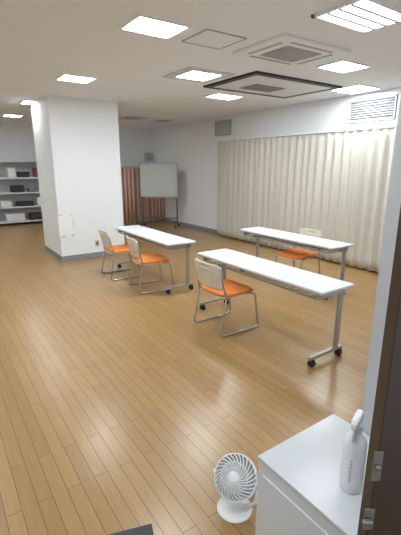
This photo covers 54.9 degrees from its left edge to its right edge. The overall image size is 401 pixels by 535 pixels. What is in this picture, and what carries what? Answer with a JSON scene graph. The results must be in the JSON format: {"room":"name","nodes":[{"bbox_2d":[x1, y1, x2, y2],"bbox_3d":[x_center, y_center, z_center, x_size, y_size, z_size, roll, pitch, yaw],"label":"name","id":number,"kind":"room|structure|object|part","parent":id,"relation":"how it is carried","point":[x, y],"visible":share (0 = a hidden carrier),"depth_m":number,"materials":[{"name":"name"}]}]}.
{"room":"community hall","nodes":[
{"label":"community hall","id":0,"kind":"room"},
{"bbox_2d":[0,125,35,160],"bbox_3d":[-6.933,-2.481,10.513,6.850,2.800,0.150,-10,18,-33],"label":"wall","id":1,"kind":"structure","parent":0,"point":[17,143],"depth_m":11.25,"materials":[{"name":"paint"}]},
{"bbox_2d":[31,95,124,255],"bbox_3d":[-2.352,-1.674,7.474,1.220,2.800,1.230,-10,18,-33],"label":"wall pillar","id":2,"kind":"structure","parent":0,"point":[76,140],"depth_m":6.96,"materials":[{"name":"paint"}]},
{"bbox_2d":[55,214,73,236],"bbox_3d":[-2.463,-0.769,6.988,0.260,0.400,0.220,-10,18,-33],"label":"paper notice","id":3,"kind":"object","parent":2,"relation":"attached to","point":[64,223],"visible":1,"depth_m":6.91,"materials":[{"name":"white paper"}]},
{"bbox_2d":[45,245,124,261],"bbox_3d":[-2.352,-0.369,7.820,1.240,0.100,1.250,-10,18,-33],"label":"baseboard","id":4,"kind":"structure","parent":2,"relation":"attached to","point":[94,254],"depth_m":7.25,"materials":[{"name":"plastic"}]},
{"bbox_2d":[119,126,152,167],"bbox_3d":[-2.451,-2.792,11.681,2.200,2.800,0.150,-10,18,-33],"label":"wall","id":5,"kind":"structure","parent":0,"point":[134,142],"depth_m":11.68,"materials":[{"name":"paint"}]},
{"bbox_2d":[144,153,151,160],"bbox_3d":[-1.616,-3.428,11.936,0.200,0.240,0.125,-10,18,-33],"label":"wall speaker","id":6,"kind":"object","parent":5,"relation":"attached to","point":[148,156],"visible":1,"depth_m":11.89,"materials":[{"name":"beige plastic"}]},
{"bbox_2d":[147,153,151,159],"bbox_3d":[-1.582,-3.416,11.888,0.160,0.200,0.006,-10,18,-33],"label":"speaker grille","id":7,"kind":"object","parent":6,"relation":"attached to","point":[149,155],"depth_m":11.89,"materials":[{"name":"grey plastic"}]},
{"bbox_2d":[0,221,378,534],"bbox_3d":[-1.933,0.272,5.795,9.100,0.100,14.500,-10,18,-33],"label":"floor","id":8,"kind":"structure","parent":0,"point":[119,409],"depth_m":3.21,"materials":[{"name":"brown wood"}]},
{"bbox_2d":[0,161,42,223],"bbox_3d":[-5.259,-2.187,11.315,1.500,1.820,0.450,-10,18,-33],"label":"shelving unit","id":9,"kind":"object","parent":8,"relation":"on","point":[20,166],"visible":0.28,"depth_m":11.39,"materials":[{"name":"white metal"}]},
{"bbox_2d":[0,200,12,206],"bbox_3d":[-5.589,-1.831,11.086,0.306,0.172,0.306,-10,18,-33],"label":"storage box","id":10,"kind":"object","parent":9,"relation":"on","point":[3,203],"visible":1,"depth_m":10.98,"materials":[{"name":"white plastic"}]},
{"bbox_2d":[6,167,15,177],"bbox_3d":[-5.400,-2.705,10.989,0.204,0.272,0.306,-10,18,-33],"label":"storage box","id":11,"kind":"object","parent":9,"relation":"on","point":[10,172],"visible":0.95,"depth_m":10.88,"materials":[{"name":"white cardboard"}]},
{"bbox_2d":[5,212,25,221],"bbox_3d":[-5.425,-1.474,11.298,0.510,0.212,0.306,-10,18,-33],"label":"storage box","id":12,"kind":"object","parent":9,"relation":"on","point":[9,217],"visible":1,"depth_m":11.18,"materials":[{"name":"white plastic"}]},
{"bbox_3d":[-5.425,-1.570,11.272,0.510,0.012,0.306,-10,18,-33],"label":"lid","id":13,"kind":"part","parent":12,"relation":"part of","materials":[{"name":"white plastic"}]},
{"bbox_2d":[9,185,24,192],"bbox_3d":[-5.301,-2.278,11.172,0.347,0.192,0.306,-10,18,-33],"label":"storage box","id":14,"kind":"object","parent":9,"relation":"on","point":[13,188],"visible":0.99,"depth_m":11.07,"materials":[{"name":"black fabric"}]},
{"bbox_2d":[17,172,29,176],"bbox_3d":[-5.137,-2.694,11.180,0.306,0.152,0.306,-10,18,-33],"label":"storage box","id":15,"kind":"object","parent":9,"relation":"on","point":[19,174],"visible":0.98,"depth_m":11.06,"materials":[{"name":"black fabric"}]},
{"bbox_2d":[15,200,33,206],"bbox_3d":[-5.178,-1.885,11.365,0.459,0.132,0.306,-10,18,-33],"label":"storage box","id":16,"kind":"object","parent":9,"relation":"on","point":[18,203],"visible":1,"depth_m":11.26,"materials":[{"name":"black fabric"}]},
{"bbox_2d":[27,187,37,191],"bbox_3d":[-4.972,-2.298,11.402,0.265,0.112,0.306,-10,18,-33],"label":"storage box","id":17,"kind":"object","parent":9,"relation":"on","point":[33,189],"visible":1,"depth_m":11.30,"materials":[{"name":"blue plastic"}]},
{"bbox_2d":[32,168,37,176],"bbox_3d":[-4.824,-2.803,11.374,0.184,0.262,0.306,-10,18,-33],"label":"storage box","id":18,"kind":"object","parent":9,"relation":"on","point":[34,170],"visible":0.56,"depth_m":11.25,"materials":[{"name":"red plastic"}]},
{"bbox_2d":[29,212,41,219],"bbox_3d":[-4.931,-1.551,11.630,0.408,0.192,0.306,-10,18,-33],"label":"storage box","id":19,"kind":"object","parent":9,"relation":"on","point":[35,215],"visible":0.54,"depth_m":11.49,"materials":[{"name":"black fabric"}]},
{"bbox_2d":[35,197,40,204],"bbox_3d":[-4.807,-1.998,11.599,0.224,0.232,0.306,-10,18,-33],"label":"storage box","id":20,"kind":"object","parent":9,"relation":"on","point":[38,201],"visible":0.49,"depth_m":11.45,"materials":[{"name":"white plastic"}]},
{"bbox_2d":[98,228,142,280],"bbox_3d":[-1.270,-0.241,6.045,0.574,0.759,0.493,-9,17,-29],"label":"chair","id":21,"kind":"object","parent":8,"relation":"on","point":[108,247],"visible":0.88,"depth_m":5.87,"materials":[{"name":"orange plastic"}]},
{"bbox_3d":[-1.471,-0.445,5.868,0.106,0.274,0.440,-9,17,-29],"label":"backrest","id":22,"kind":"part","parent":21,"relation":"part of","materials":[{"name":"beige plastic"}]},
{"bbox_3d":[-1.361,-0.281,6.242,0.528,0.735,0.056,-9,17,-29],"label":"leg frame","id":23,"kind":"part","parent":21,"relation":"part of","materials":[{"name":"silver metal"}]},
{"bbox_2d":[104,244,129,252],"bbox_3d":[-1.235,-0.288,6.054,0.470,0.064,0.479,-9,17,-29],"label":"seat cushion","id":24,"kind":"object","parent":21,"relation":"on","point":[124,248],"depth_m":5.93,"materials":[{"name":"orange fabric"}]},
{"bbox_2d":[109,524,153,534],"bbox_3d":[-0.584,1.359,1.482,0.900,0.012,0.600,-4,15,-16],"label":"door mat","id":25,"kind":"object","parent":8,"relation":"on","point":[147,529],"visible":1,"depth_m":1.84,"materials":[{"name":"grey fabric"}]},
{"bbox_2d":[121,166,164,224],"bbox_3d":[-1.702,-2.115,11.356,1.450,1.660,0.112,-10,18,-33],"label":"curtain","id":26,"kind":"object","parent":8,"relation":"on","point":[130,177],"visible":0.59,"depth_m":11.24,"materials":[{"name":"fabric"}]},
{"bbox_3d":[-2.096,-2.055,11.091,0.463,1.560,0.064,-8,17,-27],"label":"screen panel","id":27,"kind":"part","parent":26,"relation":"part of","materials":[{"name":"fabric"}]},
{"bbox_3d":[-2.098,-2.046,11.095,0.494,1.660,0.024,-8,17,-27],"label":"frame","id":28,"kind":"part","parent":26,"relation":"part of","materials":[{"name":"brown fabric"}]},
{"bbox_3d":[-1.700,-2.125,11.355,0.463,1.560,0.064,-13,20,-40],"label":"screen panel","id":29,"kind":"part","parent":26,"relation":"part of","materials":[{"name":"fabric"}]},
{"bbox_3d":[-1.703,-2.116,11.358,0.494,1.660,0.024,-13,20,-40],"label":"frame","id":30,"kind":"part","parent":26,"relation":"part of","materials":[{"name":"brown fabric"}]},
{"bbox_3d":[-1.306,-2.195,11.618,0.463,1.560,0.064,-8,17,-27],"label":"screen panel","id":31,"kind":"part","parent":26,"relation":"part of","materials":[{"name":"fabric"}]},
{"bbox_2d":[126,235,173,294],"bbox_3d":[-0.728,-0.076,5.423,0.574,0.759,0.493,-7,17,-26],"label":"chair","id":32,"kind":"object","parent":8,"relation":"on","point":[151,258],"visible":1,"depth_m":5.28,"materials":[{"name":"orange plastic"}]},
{"bbox_3d":[-0.937,-0.283,5.259,0.106,0.274,0.440,-7,17,-26],"label":"backrest","id":33,"kind":"part","parent":32,"relation":"part of","materials":[{"name":"beige plastic"}]},
{"bbox_3d":[-0.805,-0.117,5.625,0.528,0.735,0.056,-7,17,-26],"label":"leg frame","id":34,"kind":"part","parent":32,"relation":"part of","materials":[{"name":"silver metal"}]},
{"bbox_2d":[132,253,170,263],"bbox_3d":[-0.692,-0.122,5.429,0.470,0.064,0.479,-7,17,-26],"label":"seat cushion","id":35,"kind":"object","parent":32,"relation":"on","point":[151,258],"depth_m":5.31,"materials":[{"name":"orange fabric"}]},
{"bbox_2d":[114,225,195,293],"bbox_3d":[-0.760,-0.179,5.934,0.445,0.700,1.800,-10,18,-33],"label":"folding table","id":36,"kind":"object","parent":8,"relation":"on","point":[173,242],"visible":0.86,"depth_m":5.44,"materials":[{"name":"white laminate"}]},
{"bbox_2d":[120,232,167,249],"bbox_3d":[-0.811,-0.416,5.835,0.199,0.028,1.600,-10,18,-33],"label":"wire shelf","id":37,"kind":"object","parent":36,"relation":"attached to","point":[141,239],"depth_m":5.76,"materials":[{"name":"grey metal"}]},
{"bbox_2d":[139,163,179,228],"bbox_3d":[-1.149,-1.995,10.742,1.085,1.742,0.500,3,15,10],"label":"whiteboard","id":38,"kind":"object","parent":8,"relation":"on","point":[157,180],"visible":0.95,"depth_m":10.64,"materials":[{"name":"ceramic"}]},
{"bbox_3d":[-1.149,-2.400,10.634,1.085,0.905,0.035,3,15,10],"label":"frame","id":39,"kind":"part","parent":38,"relation":"part of","materials":[{"name":"grey metal"}]},
{"bbox_2d":[194,258,258,337],"bbox_3d":[0.258,0.268,4.127,0.574,0.759,0.493,-10,18,-33],"label":"chair","id":40,"kind":"object","parent":8,"relation":"on","point":[222,288],"visible":1,"depth_m":3.97,"materials":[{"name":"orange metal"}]},
{"bbox_3d":[0.065,0.068,3.936,0.106,0.274,0.440,-10,18,-33],"label":"backrest","id":41,"kind":"part","parent":40,"relation":"part of","materials":[{"name":"beige plastic"}]},
{"bbox_3d":[0.153,0.230,4.316,0.528,0.735,0.056,-10,18,-33],"label":"leg frame","id":42,"kind":"part","parent":40,"relation":"part of","materials":[{"name":"silver metal"}]},
{"bbox_2d":[201,279,253,296],"bbox_3d":[0.291,0.221,4.138,0.470,0.064,0.479,-10,18,-33],"label":"seat cushion","id":43,"kind":"object","parent":40,"relation":"on","point":[233,288],"depth_m":4.02,"materials":[{"name":"orange fabric"}]},
{"bbox_3d":[0.401,0.323,3.968,0.528,0.735,0.056,-10,18,-33],"label":"leg frame","id":44,"kind":"part","parent":40,"relation":"part of","materials":[{"name":"silver metal"}]},
{"bbox_2d":[214,453,257,522],"bbox_3d":[0.187,1.091,1.973,0.236,0.278,0.234,-4,15,-15],"label":"desk fan","id":45,"kind":"object","parent":8,"relation":"on","point":[235,474],"visible":1,"depth_m":1.93,"materials":[{"name":"white plastic"}]},
{"bbox_3d":[0.180,1.052,1.944,0.182,0.151,0.133,7,16,24],"label":"blade","id":46,"kind":"part","parent":45,"relation":"part of","materials":[{"name":"white plastic"}]},
{"bbox_2d":[198,249,353,367],"bbox_3d":[0.646,0.324,4.041,0.445,0.700,1.800,-10,18,-33],"label":"folding table","id":47,"kind":"object","parent":8,"relation":"on","point":[324,287],"visible":0.94,"depth_m":3.61,"materials":[{"name":"white laminate"}]},
{"bbox_2d":[206,260,316,299],"bbox_3d":[0.595,0.086,3.942,0.199,0.028,1.600,-10,18,-33],"label":"wire shelf","id":48,"kind":"object","parent":47,"relation":"attached to","point":[275,284],"depth_m":3.75,"materials":[{"name":"grey metal"}]},
{"bbox_2d":[240,227,353,299],"bbox_3d":[1.312,-0.125,5.730,0.445,0.700,1.800,-10,18,-33],"label":"folding table","id":49,"kind":"object","parent":8,"relation":"on","point":[332,246],"visible":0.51,"depth_m":5.42,"materials":[{"name":"white laminate"}]},
{"bbox_2d":[246,234,328,253],"bbox_3d":[1.261,-0.362,5.630,0.199,0.028,1.600,-10,18,-33],"label":"wire shelf","id":50,"kind":"object","parent":49,"relation":"attached to","point":[323,250],"depth_m":5.55,"materials":[{"name":"grey metal"}]},
{"bbox_2d":[275,228,321,273],"bbox_3d":[1.470,-0.168,5.771,0.574,0.759,0.493,-12,19,-37],"label":"chair","id":51,"kind":"object","parent":8,"relation":"on","point":[293,254],"visible":0.6,"depth_m":5.71,"materials":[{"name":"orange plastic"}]},
{"bbox_3d":[1.316,-0.197,5.925,0.528,0.735,0.056,-12,19,-37],"label":"leg frame","id":52,"kind":"part","parent":51,"relation":"part of","materials":[{"name":"silver metal"}]},
{"bbox_2d":[278,248,317,258],"bbox_3d":[1.439,-0.203,5.736,0.470,0.064,0.479,-12,19,-37],"label":"seat cushion","id":53,"kind":"object","parent":51,"relation":"on","point":[293,253],"depth_m":5.64,"materials":[{"name":"orange fabric"}]},
{"bbox_3d":[1.653,-0.440,5.849,0.106,0.274,0.440,-12,19,-37],"label":"backrest","id":54,"kind":"part","parent":51,"relation":"part of","materials":[{"name":"beige plastic"}]},
{"bbox_3d":[1.589,-0.109,5.595,0.528,0.735,0.056,-12,19,-37],"label":"leg frame","id":55,"kind":"part","parent":51,"relation":"part of","materials":[{"name":"silver metal"}]},
{"bbox_2d":[255,414,369,534],"bbox_3d":[0.584,1.055,1.483,0.470,0.600,0.590,-10,18,-33],"label":"base cabinet","id":56,"kind":"object","parent":8,"relation":"on","point":[299,492],"visible":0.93,"depth_m":1.44,"materials":[{"name":"white laminate"}]},
{"bbox_3d":[0.394,1.108,1.361,0.006,0.500,0.540,-10,18,-33],"label":"door","id":57,"kind":"part","parent":56,"relation":"part of","materials":[{"name":"white laminate"}]},
{"bbox_2d":[339,409,366,494],"bbox_3d":[0.522,0.633,1.317,0.077,0.300,0.102,10,18,34],"label":"spray bottle","id":58,"kind":"object","parent":56,"relation":"on","point":[354,450],"visible":1,"depth_m":1.30,"materials":[{"name":"white plastic"}]},
{"bbox_2d":[0,0,400,127],"bbox_3d":[-1.933,-2.531,5.051,9.100,0.100,14.500,-10,18,-33],"label":"ceiling","id":59,"kind":"structure","parent":0,"point":[41,41],"depth_m":3.98,"materials":[{"name":"white paint"}]},
{"bbox_2d":[2,114,22,117],"bbox_3d":[-4.316,-3.482,8.860,0.383,0.016,0.383,-10,18,-33],"label":"recessed light","id":60,"kind":"object","parent":59,"relation":"in","point":[4,115],"visible":1,"depth_m":8.80,"materials":[{"name":"white plastic"}]},
{"bbox_2d":[19,100,36,104],"bbox_3d":[-3.052,-2.990,7.007,0.383,0.016,0.383,-10,18,-33],"label":"recessed light","id":61,"kind":"object","parent":59,"relation":"in","point":[22,101],"visible":0.59,"depth_m":6.97,"materials":[{"name":"white plastic"}]},
{"bbox_2d":[55,73,96,83],"bbox_3d":[-1.631,-2.473,5.057,0.430,0.016,0.383,-10,18,-33],"label":"recessed light","id":62,"kind":"object","parent":59,"relation":"in","point":[63,77],"visible":1,"depth_m":5.04,"materials":[{"name":"white plastic"}]},
{"bbox_2d":[59,75,92,82],"bbox_3d":[-1.631,-2.476,5.056,0.390,0.008,0.343,-10,18,-33],"label":"diffuser","id":63,"kind":"object","parent":62,"relation":"attached to","point":[70,78],"depth_m":5.04,"materials":[{"name":"white plastic"}]},
{"bbox_2d":[118,114,154,119],"bbox_3d":[-1.626,-3.530,9.083,0.850,0.039,0.800,-10,18,-33],"label":"air conditioner","id":64,"kind":"object","parent":59,"relation":"attached to","point":[120,116],"visible":0.81,"depth_m":8.93,"materials":[{"name":"white plastic"}]},
{"bbox_2d":[120,116,141,119],"bbox_3d":[-1.626,-3.516,9.087,0.442,0.011,0.416,-10,18,-33],"label":"grille","id":65,"kind":"object","parent":64,"relation":"attached to","point":[124,117],"depth_m":9.01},
{"bbox_2d":[119,13,190,38],"bbox_3d":[-0.376,-1.972,3.170,0.469,0.016,0.373,-10,18,-33],"label":"recessed light","id":66,"kind":"object","parent":59,"relation":"in","point":[140,23],"visible":1,"depth_m":3.15,"materials":[{"name":"white plastic"}]},
{"bbox_2d":[124,17,185,36],"bbox_3d":[-0.376,-1.974,3.169,0.429,0.008,0.333,-10,18,-33],"label":"diffuser","id":67,"kind":"object","parent":66,"relation":"attached to","point":[151,26],"depth_m":3.15,"materials":[{"name":"white plastic"}]},
{"bbox_2d":[150,118,176,121],"bbox_3d":[-0.933,-3.683,9.658,0.500,0.039,0.500,-10,18,-33],"label":"air conditioner","id":68,"kind":"object","parent":59,"relation":"attached to","point":[156,119],"visible":1,"depth_m":9.56,"materials":[{"name":"white plastic"}]},
{"bbox_2d":[163,66,234,83],"bbox_3d":[-0.024,-2.426,4.881,0.670,0.016,0.631,-10,18,-33],"label":"recessed light","id":69,"kind":"object","parent":59,"relation":"in","point":[193,74],"visible":1,"depth_m":4.84,"materials":[{"name":"white plastic"}]},
{"bbox_2d":[178,71,219,79],"bbox_3d":[-0.024,-2.429,4.881,0.430,0.008,0.391,-10,18,-33],"label":"diffuser","id":70,"kind":"object","parent":69,"relation":"attached to","point":[191,75],"depth_m":4.87,"materials":[{"name":"white plastic"}]},
{"bbox_2d":[181,29,246,49],"bbox_3d":[0.121,-2.066,3.505,0.442,0.006,0.412,-10,18,-33],"label":"access hatch","id":71,"kind":"object","parent":59,"relation":"attached to","point":[209,38],"visible":1,"depth_m":3.49,"materials":[{"name":"white paint"}]},
{"bbox_2d":[204,93,243,99],"bbox_3d":[0.388,-2.824,6.380,0.526,0.016,0.383,-10,18,-33],"label":"recessed light","id":72,"kind":"object","parent":59,"relation":"in","point":[223,96],"visible":1,"depth_m":6.36,"materials":[{"name":"white plastic"}]},
{"bbox_2d":[209,94,237,98],"bbox_3d":[0.388,-2.827,6.380,0.486,0.008,0.343,-10,18,-33],"label":"diffuser","id":73,"kind":"object","parent":72,"relation":"attached to","point":[217,96],"depth_m":6.36,"materials":[{"name":"white plastic"}]},
{"bbox_2d":[203,71,341,97],"bbox_3d":[1.040,-2.595,5.559,1.660,0.038,1.120,-10,18,-33],"label":"air conditioner","id":74,"kind":"object","parent":59,"relation":"attached to","point":[255,82],"visible":1,"depth_m":5.41,"materials":[{"name":"white plastic"}]},
{"bbox_2d":[241,84,285,92],"bbox_3d":[0.901,-2.590,5.587,0.580,0.012,0.360,-10,18,-33],"label":"grille","id":75,"kind":"object","parent":74,"relation":"attached to","point":[255,87],"depth_m":5.55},
{"bbox_3d":[1.040,-2.602,5.558,1.470,0.025,0.930,-10,18,-33],"label":"panel","id":76,"kind":"part","parent":74,"relation":"part of","materials":[{"name":"white plastic"}]},
{"bbox_2d":[232,33,349,67],"bbox_3d":[0.903,-2.144,3.863,0.930,0.039,0.720,-10,18,-33],"label":"air conditioner","id":77,"kind":"object","parent":59,"relation":"attached to","point":[285,49],"visible":1,"depth_m":3.77,"materials":[{"name":"white plastic"}]},
{"bbox_2d":[261,46,320,61],"bbox_3d":[0.903,-2.130,3.866,0.484,0.011,0.374,-10,18,-33],"label":"grille","id":78,"kind":"object","parent":77,"relation":"attached to","point":[285,53],"depth_m":3.83,"materials":[{"name":"grey plastic"}]},
{"bbox_2d":[316,59,370,72],"bbox_3d":[1.642,-2.308,4.436,0.497,0.016,0.373,-10,18,-33],"label":"recessed light","id":79,"kind":"object","parent":59,"relation":"in","point":[341,66],"visible":1,"depth_m":4.42,"materials":[{"name":"white plastic"}]},
{"bbox_2d":[321,61,364,71],"bbox_3d":[1.642,-2.311,4.436,0.457,0.008,0.333,-10,18,-33],"label":"diffuser","id":80,"kind":"object","parent":79,"relation":"attached to","point":[337,66],"depth_m":4.42,"materials":[{"name":"white plastic"}]},
{"bbox_2d":[311,0,400,33],"bbox_3d":[1.242,-1.903,2.930,0.660,0.025,0.460,-10,18,-33],"label":"recessed light","id":81,"kind":"object","parent":59,"relation":"in","point":[359,16],"visible":1,"depth_m":2.89,"materials":[{"name":"white plastic"}]},
{"bbox_2d":[330,84,381,93],"bbox_3d":[2.312,-2.659,5.760,0.536,0.016,0.507,-10,18,-33],"label":"recessed light","id":82,"kind":"object","parent":59,"relation":"in","point":[358,88],"visible":0.93,"depth_m":5.76,"materials":[{"name":"white plastic"}]},
{"bbox_2d":[335,85,375,92],"bbox_3d":[2.312,-2.662,5.759,0.496,0.008,0.467,-10,18,-33],"label":"diffuser","id":83,"kind":"object","parent":82,"relation":"attached to","point":[353,88],"depth_m":5.77,"materials":[{"name":"white plastic"}]},
{"bbox_2d":[152,87,400,229],"bbox_3d":[1.525,-1.843,8.110,0.150,2.800,10.650,-10,18,-33],"label":"wall","id":84,"kind":"structure","parent":0,"point":[192,145],"depth_m":9.70,"materials":[{"name":"paint"}]},
{"bbox_2d":[215,119,231,136],"bbox_3d":[0.525,-3.278,9.070,0.024,0.345,0.605,-10,18,-33],"label":"air vent","id":85,"kind":"object","parent":84,"relation":"in","point":[222,127],"visible":1,"depth_m":9.05,"materials":[{"name":"grey metal"}]},
{"bbox_3d":[0.534,-3.279,9.076,0.004,0.320,0.580,-10,18,-33],"label":"plate","id":86,"kind":"part","parent":85,"relation":"part of","materials":[{"name":"grey metal"}]},
{"bbox_2d":[165,219,347,264],"bbox_3d":[1.443,-0.532,8.431,0.015,0.100,10.400,-10,18,-33],"label":"baseboard","id":87,"kind":"structure","parent":84,"relation":"attached to","point":[166,220],"depth_m":10.71,"materials":[{"name":"plastic"}]},
{"bbox_2d":[215,124,396,140],"bbox_3d":[2.271,-2.296,6.479,0.050,0.035,6.700,-10,18,-33],"label":"rail","id":88,"kind":"object","parent":84,"relation":"attached to","point":[394,125],"visible":1,"depth_m":6.76,"materials":[{"name":"white plastic"}]},
{"bbox_2d":[217,138,255,241],"bbox_3d":[0.781,-1.764,8.852,0.077,2.205,1.296,-10,18,-33],"label":"curtain","id":89,"kind":"object","parent":88,"relation":"hanging from","point":[236,158],"visible":0.99,"depth_m":8.81,"materials":[{"name":"beige fabric"}]},
{"bbox_2d":[252,135,304,249],"bbox_3d":[1.524,-1.488,7.815,0.074,2.205,1.306,-10,18,-33],"label":"curtain","id":90,"kind":"object","parent":88,"relation":"hanging from","point":[278,160],"visible":0.89,"depth_m":7.73,"materials":[{"name":"beige fabric"}]},
{"bbox_2d":[297,130,361,264],"bbox_3d":[2.227,-1.228,6.833,0.071,2.205,1.158,-10,18,-33],"label":"curtain","id":91,"kind":"object","parent":88,"relation":"hanging from","point":[331,159],"visible":0.8,"depth_m":6.73,"materials":[{"name":"beige fabric"}]},
{"bbox_2d":[349,127,396,272],"bbox_3d":[2.942,-0.960,5.826,0.075,2.205,1.366,-10,18,-33],"label":"curtain","id":92,"kind":"object","parent":88,"relation":"hanging from","point":[377,145],"visible":0.77,"depth_m":6.12,"materials":[{"name":"beige fabric"}]},
{"bbox_2d":[348,94,397,122],"bbox_3d":[2.680,-2.476,6.051,0.024,0.345,0.795,-10,18,-33],"label":"air vent","id":93,"kind":"object","parent":84,"relation":"in","point":[382,107],"visible":1,"depth_m":6.02,"materials":[{"name":"white metal"}]},
{"bbox_3d":[2.688,-2.477,6.056,0.004,0.320,0.770,-10,18,-33],"label":"plate","id":94,"kind":"part","parent":93,"relation":"part of","materials":[{"name":"white metal"}]},
{"bbox_2d":[362,95,400,434],"bbox_3d":[1.399,0.153,0.593,0.150,2.800,2.290,-10,18,-33],"label":"wall","id":95,"kind":"structure","parent":0,"point":[394,195],"depth_m":1.48,"materials":[{"name":"paint"}]},
{"bbox_2d":[357,206,400,534],"bbox_3d":[0.702,0.467,0.773,0.769,2.080,0.056,0,15,0],"label":"door","id":96,"kind":"structure","parent":95,"relation":"in","point":[380,511],"depth_m":0.73,"materials":[{"name":"brown wood"}]},
{"bbox_3d":[0.336,0.379,0.732,0.018,0.066,0.010,0,15,0],"label":"strike plate","id":97,"kind":"part","parent":96,"relation":"part of","materials":[{"name":"metal"}]}
]}

